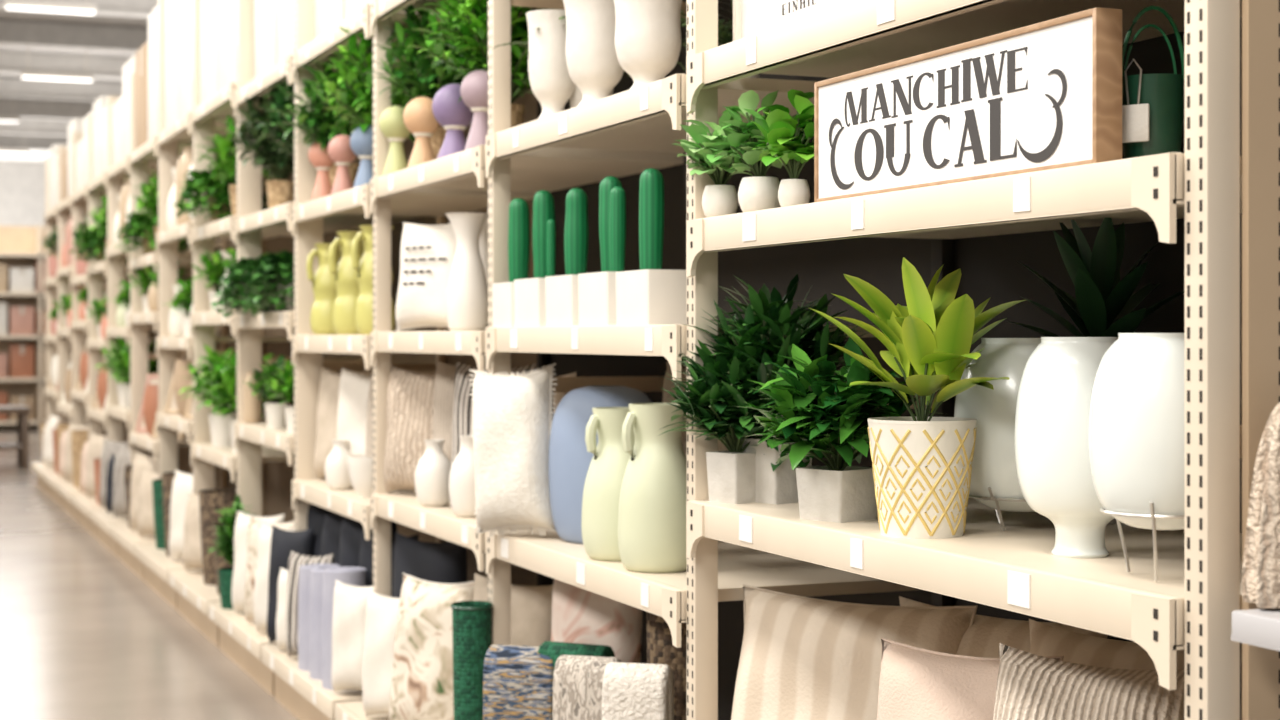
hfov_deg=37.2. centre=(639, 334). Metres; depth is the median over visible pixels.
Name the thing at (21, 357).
carton
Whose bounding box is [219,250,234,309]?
vase
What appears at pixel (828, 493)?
pot
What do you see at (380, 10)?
shelf
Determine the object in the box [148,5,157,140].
carton
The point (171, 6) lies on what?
carton
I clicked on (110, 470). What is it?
cushion
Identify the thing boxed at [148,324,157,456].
panel
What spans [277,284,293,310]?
potted plant
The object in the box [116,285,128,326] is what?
vase
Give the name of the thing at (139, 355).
upright post
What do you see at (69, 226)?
vase
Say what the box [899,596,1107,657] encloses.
cushion
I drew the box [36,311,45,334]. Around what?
carton
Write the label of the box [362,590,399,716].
cushion
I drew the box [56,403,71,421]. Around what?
shelf
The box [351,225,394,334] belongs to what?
ceramic jug
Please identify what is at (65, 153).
carton
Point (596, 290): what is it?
potted cactus
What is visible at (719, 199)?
leafy plant
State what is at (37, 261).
carton
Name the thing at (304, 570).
throw
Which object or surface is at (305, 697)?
shelf
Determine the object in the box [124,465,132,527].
basket
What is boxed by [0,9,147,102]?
ceiling
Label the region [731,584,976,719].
cushion
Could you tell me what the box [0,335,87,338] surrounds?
shelf
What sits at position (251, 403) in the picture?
vase
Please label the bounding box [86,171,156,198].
shelf
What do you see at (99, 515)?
shelf
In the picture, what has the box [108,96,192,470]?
upright post
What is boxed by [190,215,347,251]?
shelf
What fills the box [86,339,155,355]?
shelf
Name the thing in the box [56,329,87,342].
shelf
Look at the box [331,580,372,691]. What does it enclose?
cushion
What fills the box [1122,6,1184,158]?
pail
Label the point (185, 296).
potted plant
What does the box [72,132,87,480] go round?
upright post
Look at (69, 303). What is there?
potted plant
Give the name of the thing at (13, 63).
beam
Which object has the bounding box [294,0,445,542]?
upright post
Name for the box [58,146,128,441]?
upright post
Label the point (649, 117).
shelf
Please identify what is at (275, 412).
potted plant
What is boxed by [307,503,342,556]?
cushion
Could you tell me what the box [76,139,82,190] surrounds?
carton
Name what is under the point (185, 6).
carton
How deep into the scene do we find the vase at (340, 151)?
6.58 m
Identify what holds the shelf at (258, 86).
attached to the upright post at (307, 368)
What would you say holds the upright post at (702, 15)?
on the floor
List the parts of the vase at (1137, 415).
stand leg, stand leg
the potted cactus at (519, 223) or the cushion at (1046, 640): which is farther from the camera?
the potted cactus at (519, 223)
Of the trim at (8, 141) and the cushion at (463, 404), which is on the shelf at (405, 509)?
the cushion at (463, 404)
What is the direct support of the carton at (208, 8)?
on the shelf at (221, 104)
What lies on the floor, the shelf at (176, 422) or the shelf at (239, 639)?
the shelf at (239, 639)
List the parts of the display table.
leg, leg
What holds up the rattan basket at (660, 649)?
on the shelf
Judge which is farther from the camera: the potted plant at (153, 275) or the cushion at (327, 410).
the potted plant at (153, 275)
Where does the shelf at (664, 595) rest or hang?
attached to the upright post at (702, 15)
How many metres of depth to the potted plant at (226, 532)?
7.98 m
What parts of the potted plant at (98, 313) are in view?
pot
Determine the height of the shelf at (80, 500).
0.201 m
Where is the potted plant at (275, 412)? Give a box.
[243,355,291,427]
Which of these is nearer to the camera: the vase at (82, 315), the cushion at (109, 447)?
the cushion at (109, 447)
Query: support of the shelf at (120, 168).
attached to the upright post at (139, 355)
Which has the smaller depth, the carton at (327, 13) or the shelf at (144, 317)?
the carton at (327, 13)
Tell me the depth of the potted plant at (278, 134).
7.41 m
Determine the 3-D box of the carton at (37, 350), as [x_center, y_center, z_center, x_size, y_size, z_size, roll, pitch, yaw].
[-8.385,0.399,26.921,0.320,0.402,0.242,0,0,-22]
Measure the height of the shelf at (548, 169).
0.111 m
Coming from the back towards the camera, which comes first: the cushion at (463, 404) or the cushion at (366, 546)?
the cushion at (366, 546)
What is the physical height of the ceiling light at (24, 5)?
0.580 m
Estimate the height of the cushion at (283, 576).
0.300 m
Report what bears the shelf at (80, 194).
attached to the upright post at (95, 281)
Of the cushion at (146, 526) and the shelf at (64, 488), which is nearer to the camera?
the cushion at (146, 526)
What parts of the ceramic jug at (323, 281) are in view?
handle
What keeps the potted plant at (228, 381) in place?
on the shelf at (223, 456)
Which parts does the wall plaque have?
frame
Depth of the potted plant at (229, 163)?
8.51 m
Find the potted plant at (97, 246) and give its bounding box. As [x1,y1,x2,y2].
[69,226,129,261]
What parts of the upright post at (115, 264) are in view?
post, post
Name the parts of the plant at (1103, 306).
pot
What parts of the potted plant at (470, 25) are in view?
pot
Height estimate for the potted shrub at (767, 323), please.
0.437 m
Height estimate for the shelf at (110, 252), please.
0.111 m
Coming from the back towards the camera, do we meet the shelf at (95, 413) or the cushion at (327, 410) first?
the shelf at (95, 413)
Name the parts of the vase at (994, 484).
stand leg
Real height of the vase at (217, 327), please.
0.280 m
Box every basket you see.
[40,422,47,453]
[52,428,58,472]
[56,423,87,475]
[71,430,105,486]
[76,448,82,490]
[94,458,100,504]
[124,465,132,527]
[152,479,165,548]
[162,471,192,555]
[199,489,236,584]
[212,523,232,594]
[646,611,686,719]
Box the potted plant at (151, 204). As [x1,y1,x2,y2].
[125,169,179,249]
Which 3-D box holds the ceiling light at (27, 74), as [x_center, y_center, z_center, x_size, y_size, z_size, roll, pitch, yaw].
[-8.387,-3.960,27.352,1.000,0.580,0.160,0,0,-22]
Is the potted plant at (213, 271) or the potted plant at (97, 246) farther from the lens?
the potted plant at (97, 246)
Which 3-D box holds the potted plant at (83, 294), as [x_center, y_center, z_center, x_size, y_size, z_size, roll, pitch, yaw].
[-4.151,-0.266,14.447,0.274,0.322,0.259,0,0,39]
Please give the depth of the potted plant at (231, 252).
8.46 m
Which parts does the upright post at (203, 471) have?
post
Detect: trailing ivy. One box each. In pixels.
[211,257,289,317]
[227,250,293,315]
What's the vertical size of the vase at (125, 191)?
0.420 m
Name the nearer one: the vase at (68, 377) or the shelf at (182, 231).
the shelf at (182, 231)
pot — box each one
[262,295,286,311]
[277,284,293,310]
[492,282,514,326]
[514,278,545,325]
[545,275,578,325]
[578,271,615,325]
[616,269,686,324]
[706,451,755,503]
[742,437,811,503]
[747,74,758,77]
[796,465,876,522]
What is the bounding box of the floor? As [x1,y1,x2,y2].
[0,428,298,719]
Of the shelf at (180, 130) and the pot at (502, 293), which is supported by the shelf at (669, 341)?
the pot at (502, 293)
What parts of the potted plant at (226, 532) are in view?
pot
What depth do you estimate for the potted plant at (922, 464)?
2.99 m
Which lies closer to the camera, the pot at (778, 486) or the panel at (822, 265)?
the pot at (778, 486)
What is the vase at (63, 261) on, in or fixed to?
on the shelf at (65, 271)
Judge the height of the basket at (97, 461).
0.310 m
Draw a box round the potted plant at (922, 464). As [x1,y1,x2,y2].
[810,257,1024,538]
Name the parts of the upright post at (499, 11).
post, post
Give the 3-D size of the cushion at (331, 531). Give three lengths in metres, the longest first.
0.500 x 0.260 x 0.125 m
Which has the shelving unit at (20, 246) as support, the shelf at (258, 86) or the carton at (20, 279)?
the carton at (20, 279)
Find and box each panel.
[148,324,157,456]
[178,239,190,471]
[215,239,220,488]
[227,239,236,488]
[265,170,293,522]
[323,156,360,478]
[391,133,435,542]
[446,85,536,585]
[550,0,682,663]
[718,0,930,719]
[954,18,1241,719]
[1242,0,1279,719]
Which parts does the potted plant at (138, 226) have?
pot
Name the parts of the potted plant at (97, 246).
pot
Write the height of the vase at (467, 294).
0.325 m
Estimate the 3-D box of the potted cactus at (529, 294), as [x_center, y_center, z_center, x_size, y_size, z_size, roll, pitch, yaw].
[-0.235,-0.188,4.654,0.098,0.335,0.186,0,0,-22]
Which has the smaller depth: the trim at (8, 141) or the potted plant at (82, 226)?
the potted plant at (82, 226)
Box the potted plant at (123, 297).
[108,280,129,326]
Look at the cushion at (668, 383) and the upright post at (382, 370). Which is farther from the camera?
the upright post at (382, 370)
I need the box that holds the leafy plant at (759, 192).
[712,90,802,211]
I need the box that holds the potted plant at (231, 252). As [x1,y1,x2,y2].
[220,245,268,276]
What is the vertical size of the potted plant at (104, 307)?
0.322 m
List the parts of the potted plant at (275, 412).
pot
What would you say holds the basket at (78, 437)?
on the shelf at (64, 488)
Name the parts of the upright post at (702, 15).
post, post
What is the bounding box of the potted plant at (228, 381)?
[197,351,273,452]
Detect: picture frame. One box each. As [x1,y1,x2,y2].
[48,349,57,387]
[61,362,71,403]
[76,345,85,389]
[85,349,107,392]
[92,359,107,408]
[103,392,107,411]
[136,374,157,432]
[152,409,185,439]
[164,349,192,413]
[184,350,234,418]
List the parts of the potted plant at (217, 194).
pot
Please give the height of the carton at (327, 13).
0.602 m
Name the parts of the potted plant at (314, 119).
pot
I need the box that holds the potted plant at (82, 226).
[68,214,103,273]
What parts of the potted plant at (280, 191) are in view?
pot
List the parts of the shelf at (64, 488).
kick plate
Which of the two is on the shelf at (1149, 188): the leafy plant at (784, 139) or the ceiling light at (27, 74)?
the leafy plant at (784, 139)
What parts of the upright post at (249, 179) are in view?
post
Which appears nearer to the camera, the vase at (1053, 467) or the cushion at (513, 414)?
the vase at (1053, 467)
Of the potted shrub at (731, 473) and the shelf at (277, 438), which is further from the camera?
the shelf at (277, 438)
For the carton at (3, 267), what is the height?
0.402 m
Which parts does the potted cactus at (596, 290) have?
arm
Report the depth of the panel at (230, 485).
11.71 m
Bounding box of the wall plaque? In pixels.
[733,0,852,40]
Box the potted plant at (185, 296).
[166,279,192,336]
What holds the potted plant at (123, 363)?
on the shelf at (123, 413)
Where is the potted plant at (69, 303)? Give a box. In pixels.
[65,294,71,310]
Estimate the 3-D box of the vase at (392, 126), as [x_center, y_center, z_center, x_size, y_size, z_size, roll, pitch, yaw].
[-0.761,-0.603,5.944,0.110,0.226,0.110,0,0,-22]
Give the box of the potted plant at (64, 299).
[55,293,71,328]
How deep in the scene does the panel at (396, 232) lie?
7.87 m
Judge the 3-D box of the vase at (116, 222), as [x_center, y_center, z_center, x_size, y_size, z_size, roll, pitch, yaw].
[-3.369,-0.750,12.521,0.200,0.340,0.200,0,0,-45]
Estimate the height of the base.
0.151 m
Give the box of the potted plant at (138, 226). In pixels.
[115,212,189,254]
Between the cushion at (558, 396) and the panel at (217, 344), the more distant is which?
the panel at (217, 344)
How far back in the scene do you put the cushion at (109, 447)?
12.52 m
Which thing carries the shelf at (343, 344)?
attached to the upright post at (307, 368)
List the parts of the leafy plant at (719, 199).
pot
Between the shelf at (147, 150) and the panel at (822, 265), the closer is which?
the panel at (822, 265)
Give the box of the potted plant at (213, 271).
[191,247,232,310]
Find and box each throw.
[298,563,338,670]
[309,566,333,679]
[322,567,366,689]
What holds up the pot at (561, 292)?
on the shelf at (669, 341)
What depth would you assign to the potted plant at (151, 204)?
10.74 m
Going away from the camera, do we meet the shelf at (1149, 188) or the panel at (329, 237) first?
the shelf at (1149, 188)
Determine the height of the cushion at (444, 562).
0.530 m
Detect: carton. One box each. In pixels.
[0,263,6,291]
[0,302,6,334]
[0,353,6,377]
[0,392,6,420]
[9,268,33,291]
[9,306,33,334]
[9,345,33,377]
[9,396,33,420]
[36,260,45,291]
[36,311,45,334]
[36,349,45,377]
[36,387,45,419]
[49,144,67,209]
[54,152,57,205]
[62,148,67,200]
[68,118,83,196]
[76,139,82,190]
[83,111,92,185]
[93,96,107,178]
[101,104,107,173]
[113,96,121,164]
[122,55,135,158]
[136,41,147,148]
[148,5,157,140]
[165,0,178,128]
[179,0,192,118]
[200,0,217,104]
[218,0,236,91]
[254,0,276,78]
[277,0,293,63]
[314,0,344,38]
[345,0,370,18]
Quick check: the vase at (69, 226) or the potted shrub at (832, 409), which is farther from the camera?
the vase at (69, 226)
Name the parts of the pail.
handle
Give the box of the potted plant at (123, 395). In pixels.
[95,337,153,406]
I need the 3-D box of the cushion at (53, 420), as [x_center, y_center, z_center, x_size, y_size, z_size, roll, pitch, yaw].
[-4.991,0.917,16.324,0.301,0.459,0.152,0,0,38]
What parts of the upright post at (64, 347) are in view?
post, post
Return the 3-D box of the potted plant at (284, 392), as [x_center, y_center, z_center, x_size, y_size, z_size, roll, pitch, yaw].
[-1.341,0.238,7.388,0.274,0.294,0.221,0,0,-22]
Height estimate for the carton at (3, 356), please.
0.342 m
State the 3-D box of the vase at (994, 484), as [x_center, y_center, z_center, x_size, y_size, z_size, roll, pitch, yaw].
[0.633,0.162,3.140,0.226,0.314,0.223,0,0,19]
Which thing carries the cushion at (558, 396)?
on the shelf at (405, 509)
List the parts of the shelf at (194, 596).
kick plate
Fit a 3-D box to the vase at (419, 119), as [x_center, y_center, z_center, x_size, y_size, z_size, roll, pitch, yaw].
[-0.648,-0.601,5.676,0.118,0.221,0.118,0,0,-22]
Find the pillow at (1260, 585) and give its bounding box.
[1241,403,1279,607]
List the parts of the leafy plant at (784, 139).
pot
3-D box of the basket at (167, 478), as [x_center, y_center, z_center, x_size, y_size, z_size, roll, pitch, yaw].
[-2.370,0.941,9.948,0.261,0.434,0.261,0,0,-22]
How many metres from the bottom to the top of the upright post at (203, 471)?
3.250 m
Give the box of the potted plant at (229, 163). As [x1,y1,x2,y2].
[194,116,275,214]
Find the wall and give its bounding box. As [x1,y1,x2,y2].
[0,161,87,226]
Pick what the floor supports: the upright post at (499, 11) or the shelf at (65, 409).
the upright post at (499, 11)
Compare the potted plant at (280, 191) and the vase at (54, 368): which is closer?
the potted plant at (280, 191)
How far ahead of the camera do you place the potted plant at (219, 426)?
9.03 m
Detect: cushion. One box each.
[42,422,47,464]
[46,415,71,467]
[59,431,66,477]
[65,423,87,481]
[80,441,88,493]
[86,433,107,497]
[99,439,127,507]
[106,454,115,512]
[113,445,149,517]
[130,452,157,530]
[138,470,157,536]
[169,470,215,559]
[183,493,202,570]
[231,511,284,612]
[244,517,293,621]
[254,523,293,631]
[267,525,314,642]
[276,568,287,649]
[286,550,334,656]
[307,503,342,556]
[314,367,372,478]
[321,514,341,564]
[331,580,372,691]
[337,368,370,454]
[339,516,397,566]
[359,529,418,596]
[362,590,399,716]
[365,370,415,492]
[384,366,435,491]
[389,573,474,719]
[393,532,466,597]
[396,222,455,330]
[432,361,485,460]
[449,362,537,507]
[469,363,556,537]
[473,573,552,646]
[512,372,575,413]
[551,579,641,662]
[663,362,727,457]
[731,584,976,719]
[877,638,1063,719]
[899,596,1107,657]
[993,643,1184,719]
[1029,619,1184,669]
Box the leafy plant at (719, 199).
[672,112,752,216]
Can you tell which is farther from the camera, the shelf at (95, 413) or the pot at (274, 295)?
the shelf at (95, 413)
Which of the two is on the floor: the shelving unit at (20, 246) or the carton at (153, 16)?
the shelving unit at (20, 246)
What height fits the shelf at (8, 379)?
0.050 m
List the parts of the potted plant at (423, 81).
pot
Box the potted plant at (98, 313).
[85,296,106,338]
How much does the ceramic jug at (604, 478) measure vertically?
0.336 m
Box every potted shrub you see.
[658,337,788,503]
[681,274,868,503]
[735,338,943,522]
[750,425,831,470]
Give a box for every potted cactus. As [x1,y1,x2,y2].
[492,198,529,326]
[514,190,555,325]
[545,188,587,325]
[578,176,625,325]
[616,168,686,324]
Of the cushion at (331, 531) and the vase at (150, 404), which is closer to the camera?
the cushion at (331, 531)
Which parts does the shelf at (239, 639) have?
kick plate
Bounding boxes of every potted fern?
[493,16,685,107]
[680,0,758,77]
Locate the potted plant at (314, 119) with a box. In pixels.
[265,53,404,187]
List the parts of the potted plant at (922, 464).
pot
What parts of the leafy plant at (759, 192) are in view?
pot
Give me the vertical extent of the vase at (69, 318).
0.280 m
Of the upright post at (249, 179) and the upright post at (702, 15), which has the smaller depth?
the upright post at (702, 15)
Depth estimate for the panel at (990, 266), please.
3.58 m
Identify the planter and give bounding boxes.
[526,9,574,118]
[563,0,623,105]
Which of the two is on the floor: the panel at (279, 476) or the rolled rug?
the panel at (279, 476)
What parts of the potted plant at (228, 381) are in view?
pot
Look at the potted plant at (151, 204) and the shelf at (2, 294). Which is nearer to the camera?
the potted plant at (151, 204)
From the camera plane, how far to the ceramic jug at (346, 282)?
6.49 m
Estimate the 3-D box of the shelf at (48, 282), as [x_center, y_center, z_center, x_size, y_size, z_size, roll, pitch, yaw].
[-4.897,-0.446,16.752,0.593,0.111,1.162,0,0,-22]
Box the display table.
[0,405,30,468]
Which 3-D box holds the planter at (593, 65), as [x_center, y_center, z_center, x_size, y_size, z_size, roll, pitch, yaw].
[-0.102,-0.643,4.405,0.152,0.267,0.152,0,0,33]
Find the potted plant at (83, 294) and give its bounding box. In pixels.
[76,283,106,319]
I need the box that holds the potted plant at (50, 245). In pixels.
[42,224,71,275]
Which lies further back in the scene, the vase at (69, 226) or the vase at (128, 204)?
the vase at (69, 226)
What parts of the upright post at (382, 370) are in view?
post, post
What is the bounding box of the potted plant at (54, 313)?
[44,301,57,328]
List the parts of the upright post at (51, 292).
post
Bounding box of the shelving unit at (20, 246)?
[0,225,107,430]
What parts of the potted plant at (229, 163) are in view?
pot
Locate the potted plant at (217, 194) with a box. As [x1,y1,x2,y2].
[170,168,268,221]
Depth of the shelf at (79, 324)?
14.30 m
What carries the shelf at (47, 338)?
attached to the upright post at (64, 347)
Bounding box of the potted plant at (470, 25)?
[408,0,559,127]
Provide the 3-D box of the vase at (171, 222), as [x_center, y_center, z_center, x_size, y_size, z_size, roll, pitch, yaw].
[-2.461,-0.730,10.278,0.200,0.340,0.200,0,0,0]
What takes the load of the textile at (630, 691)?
on the shelf
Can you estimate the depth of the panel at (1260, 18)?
2.28 m
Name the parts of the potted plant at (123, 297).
pot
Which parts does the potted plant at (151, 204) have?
pot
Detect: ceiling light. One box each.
[0,98,19,122]
[0,135,28,154]
[4,0,96,14]
[21,46,93,81]
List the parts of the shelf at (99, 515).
kick plate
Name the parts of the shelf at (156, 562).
kick plate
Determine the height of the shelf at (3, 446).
0.030 m
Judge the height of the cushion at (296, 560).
0.380 m
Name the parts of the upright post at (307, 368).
post, post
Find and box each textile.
[483,645,552,719]
[538,641,614,675]
[553,655,620,719]
[602,662,673,719]
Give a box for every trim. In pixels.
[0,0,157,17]
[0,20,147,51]
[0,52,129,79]
[0,78,121,101]
[0,99,93,119]
[0,118,71,135]
[0,134,67,149]
[0,148,48,161]
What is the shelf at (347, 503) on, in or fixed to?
attached to the upright post at (307, 368)
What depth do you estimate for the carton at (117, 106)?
12.43 m
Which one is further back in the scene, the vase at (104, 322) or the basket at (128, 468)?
the vase at (104, 322)
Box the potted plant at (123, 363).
[105,335,157,401]
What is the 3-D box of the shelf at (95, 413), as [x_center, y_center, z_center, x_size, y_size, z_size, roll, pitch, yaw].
[-3.534,0.585,13.388,0.593,0.111,1.162,0,0,-22]
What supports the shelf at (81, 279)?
attached to the upright post at (95, 281)
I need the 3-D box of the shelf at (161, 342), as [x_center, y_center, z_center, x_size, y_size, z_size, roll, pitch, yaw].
[-2.170,0.065,10.024,0.593,0.111,1.162,0,0,-22]
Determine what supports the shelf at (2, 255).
attached to the shelving unit at (20, 246)
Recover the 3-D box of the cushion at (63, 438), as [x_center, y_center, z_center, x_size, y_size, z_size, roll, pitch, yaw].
[-4.537,0.957,15.202,0.300,0.379,0.150,0,0,37]
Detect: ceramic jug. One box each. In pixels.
[306,243,341,334]
[329,231,363,334]
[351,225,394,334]
[581,407,634,561]
[618,403,686,572]
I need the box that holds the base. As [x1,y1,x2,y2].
[570,84,612,107]
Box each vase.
[48,240,57,277]
[50,304,57,334]
[51,355,57,388]
[61,228,66,267]
[64,369,71,404]
[65,216,71,265]
[67,295,71,328]
[69,231,71,260]
[76,225,107,275]
[79,285,87,319]
[79,352,87,390]
[97,368,107,409]
[101,299,107,338]
[113,195,120,244]
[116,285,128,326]
[119,179,129,241]
[126,194,150,221]
[143,384,157,436]
[148,274,157,311]
[166,168,176,228]
[169,285,188,336]
[174,360,192,416]
[175,147,192,225]
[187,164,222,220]
[189,303,219,336]
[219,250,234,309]
[244,372,259,422]
[308,141,334,200]
[325,440,351,489]
[328,135,356,194]
[347,455,372,497]
[350,125,372,187]
[379,106,410,175]
[403,97,440,167]
[415,439,450,506]
[432,84,473,158]
[446,213,487,330]
[449,435,475,517]
[460,70,487,149]
[479,217,487,330]
[549,386,652,543]
[614,0,681,89]
[954,338,1040,530]
[1015,337,1117,557]
[1089,333,1184,581]
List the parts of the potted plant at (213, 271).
pot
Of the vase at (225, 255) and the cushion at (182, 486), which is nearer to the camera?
the vase at (225, 255)
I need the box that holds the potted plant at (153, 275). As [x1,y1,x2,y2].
[147,261,191,287]
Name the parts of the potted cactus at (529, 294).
arm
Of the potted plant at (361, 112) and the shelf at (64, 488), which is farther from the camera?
the shelf at (64, 488)
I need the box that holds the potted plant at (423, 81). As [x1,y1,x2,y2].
[361,4,473,158]
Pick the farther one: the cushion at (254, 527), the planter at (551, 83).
the cushion at (254, 527)
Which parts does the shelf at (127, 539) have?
kick plate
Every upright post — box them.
[46,158,71,421]
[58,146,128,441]
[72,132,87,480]
[88,115,103,441]
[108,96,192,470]
[130,73,226,488]
[158,0,264,516]
[193,0,291,495]
[237,0,364,516]
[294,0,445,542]
[373,17,549,596]
[488,0,686,645]
[687,0,953,719]
[1185,0,1241,719]
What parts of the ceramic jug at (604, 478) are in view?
handle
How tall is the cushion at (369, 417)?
0.420 m
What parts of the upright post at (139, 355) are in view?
post, post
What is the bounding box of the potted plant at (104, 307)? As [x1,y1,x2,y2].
[99,299,107,318]
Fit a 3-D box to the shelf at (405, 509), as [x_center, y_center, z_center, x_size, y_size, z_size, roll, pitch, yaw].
[-0.356,0.554,5.548,0.593,0.111,1.161,0,0,-22]
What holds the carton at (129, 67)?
on the shelf at (120, 168)
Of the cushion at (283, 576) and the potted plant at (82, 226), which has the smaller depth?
the cushion at (283, 576)
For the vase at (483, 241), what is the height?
0.322 m
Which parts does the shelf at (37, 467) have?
kick plate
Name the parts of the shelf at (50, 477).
kick plate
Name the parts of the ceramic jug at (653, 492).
handle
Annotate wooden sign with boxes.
[814,7,1121,201]
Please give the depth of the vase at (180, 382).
9.87 m
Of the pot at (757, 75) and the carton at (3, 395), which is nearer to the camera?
the pot at (757, 75)
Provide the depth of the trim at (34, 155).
42.92 m
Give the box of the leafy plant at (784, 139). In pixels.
[751,89,813,206]
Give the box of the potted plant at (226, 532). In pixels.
[208,494,255,608]
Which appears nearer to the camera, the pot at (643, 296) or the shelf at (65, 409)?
the pot at (643, 296)
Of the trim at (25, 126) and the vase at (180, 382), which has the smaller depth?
the vase at (180, 382)
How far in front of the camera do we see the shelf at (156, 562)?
9.81 m
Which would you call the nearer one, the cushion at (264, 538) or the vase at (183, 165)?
the cushion at (264, 538)
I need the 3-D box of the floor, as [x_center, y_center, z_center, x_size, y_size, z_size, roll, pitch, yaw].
[-6.685,1.400,20.489,21.000,0.100,53.000,0,0,-22]
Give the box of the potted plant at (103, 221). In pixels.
[87,194,125,260]
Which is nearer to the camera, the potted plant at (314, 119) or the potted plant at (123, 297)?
the potted plant at (314, 119)
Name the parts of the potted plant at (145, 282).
pot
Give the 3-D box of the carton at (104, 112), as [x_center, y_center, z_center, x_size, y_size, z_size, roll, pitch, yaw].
[-3.447,-1.341,13.137,0.482,0.482,0.580,0,0,-22]
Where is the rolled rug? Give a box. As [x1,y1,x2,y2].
[450,601,492,719]
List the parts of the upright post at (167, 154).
post, post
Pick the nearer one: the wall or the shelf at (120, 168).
the shelf at (120, 168)
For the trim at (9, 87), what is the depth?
31.62 m
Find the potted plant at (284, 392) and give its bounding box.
[261,360,293,432]
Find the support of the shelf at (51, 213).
attached to the upright post at (64, 347)
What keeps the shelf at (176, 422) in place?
attached to the upright post at (203, 471)
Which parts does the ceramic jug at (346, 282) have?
handle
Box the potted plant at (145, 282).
[128,266,154,311]
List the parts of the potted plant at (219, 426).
pot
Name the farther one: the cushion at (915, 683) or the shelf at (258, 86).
the shelf at (258, 86)
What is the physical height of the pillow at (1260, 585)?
0.285 m
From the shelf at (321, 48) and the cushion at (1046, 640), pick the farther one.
the shelf at (321, 48)
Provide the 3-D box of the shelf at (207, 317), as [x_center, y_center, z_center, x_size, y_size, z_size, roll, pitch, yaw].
[-1.716,-0.056,8.902,0.593,0.111,1.162,0,0,-22]
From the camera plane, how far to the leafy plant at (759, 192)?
3.47 m
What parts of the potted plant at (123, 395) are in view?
pot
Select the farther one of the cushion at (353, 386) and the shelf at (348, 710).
the cushion at (353, 386)
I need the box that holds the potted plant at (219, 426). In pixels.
[178,345,236,445]
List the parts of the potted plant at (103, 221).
pot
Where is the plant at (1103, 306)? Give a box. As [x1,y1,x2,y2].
[1008,218,1184,523]
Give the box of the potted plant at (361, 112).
[310,24,418,151]
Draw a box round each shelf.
[0,253,45,257]
[0,292,107,296]
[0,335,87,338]
[0,377,45,381]
[0,419,45,424]
[0,443,21,449]
[31,462,54,493]
[42,471,71,505]
[44,205,103,225]
[44,276,107,291]
[44,335,124,347]
[44,388,57,403]
[55,481,81,519]
[56,196,103,217]
[56,265,127,282]
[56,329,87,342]
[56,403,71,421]
[70,184,107,208]
[70,273,129,291]
[70,320,157,334]
[70,390,87,408]
[70,493,100,536]
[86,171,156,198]
[86,261,190,280]
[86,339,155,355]
[86,408,107,429]
[88,507,127,555]
[105,155,217,186]
[105,242,220,264]
[105,327,220,344]
[105,405,129,429]
[109,524,155,579]
[128,136,217,172]
[128,252,223,277]
[128,311,157,331]
[128,432,192,461]
[135,544,184,608]
[156,112,236,154]
[156,221,276,252]
[156,337,291,358]
[156,412,266,443]
[167,569,220,646]
[190,82,278,132]
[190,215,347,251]
[190,309,236,334]
[190,443,293,481]
[208,602,276,695]
[234,55,363,116]
[234,202,421,244]
[234,311,395,339]
[234,422,293,465]
[262,644,362,719]
[292,4,446,82]
[292,183,536,235]
[292,335,369,369]
[292,479,414,539]
[335,701,388,719]
[370,0,520,35]
[370,145,682,213]
[370,331,485,372]
[370,493,536,571]
[486,74,817,178]
[486,324,882,380]
[486,529,921,647]
[686,0,1241,113]
[686,152,1241,276]
[686,498,1241,689]
[1231,608,1279,650]
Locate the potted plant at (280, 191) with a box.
[225,88,293,207]
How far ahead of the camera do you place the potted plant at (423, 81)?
5.77 m
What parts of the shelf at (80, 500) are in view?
kick plate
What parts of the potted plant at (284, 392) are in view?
pot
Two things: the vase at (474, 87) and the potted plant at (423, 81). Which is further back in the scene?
the potted plant at (423, 81)
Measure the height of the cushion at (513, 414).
0.436 m
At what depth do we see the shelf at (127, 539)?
10.90 m
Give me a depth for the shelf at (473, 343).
5.34 m
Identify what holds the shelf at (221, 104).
attached to the upright post at (249, 179)
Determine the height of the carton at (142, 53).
0.622 m
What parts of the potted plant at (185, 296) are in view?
pot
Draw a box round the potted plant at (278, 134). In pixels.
[249,75,333,155]
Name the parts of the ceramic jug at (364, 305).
handle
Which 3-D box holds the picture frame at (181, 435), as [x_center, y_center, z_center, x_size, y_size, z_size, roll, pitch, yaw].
[-2.642,0.414,10.778,0.280,0.353,0.108,0,0,40]
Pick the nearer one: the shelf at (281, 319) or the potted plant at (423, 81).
the potted plant at (423, 81)
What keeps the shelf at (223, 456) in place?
attached to the upright post at (249, 179)
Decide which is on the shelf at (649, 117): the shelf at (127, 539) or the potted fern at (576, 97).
the potted fern at (576, 97)
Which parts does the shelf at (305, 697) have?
kick plate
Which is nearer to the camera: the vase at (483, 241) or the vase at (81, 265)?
the vase at (483, 241)
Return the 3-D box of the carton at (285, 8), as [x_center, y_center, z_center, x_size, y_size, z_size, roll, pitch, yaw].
[-1.174,-1.441,7.581,0.442,0.782,0.560,0,0,-22]
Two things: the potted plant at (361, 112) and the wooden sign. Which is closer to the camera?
the wooden sign
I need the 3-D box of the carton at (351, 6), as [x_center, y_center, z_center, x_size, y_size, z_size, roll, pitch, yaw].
[-0.724,-1.441,6.469,0.442,0.782,0.560,0,0,-22]

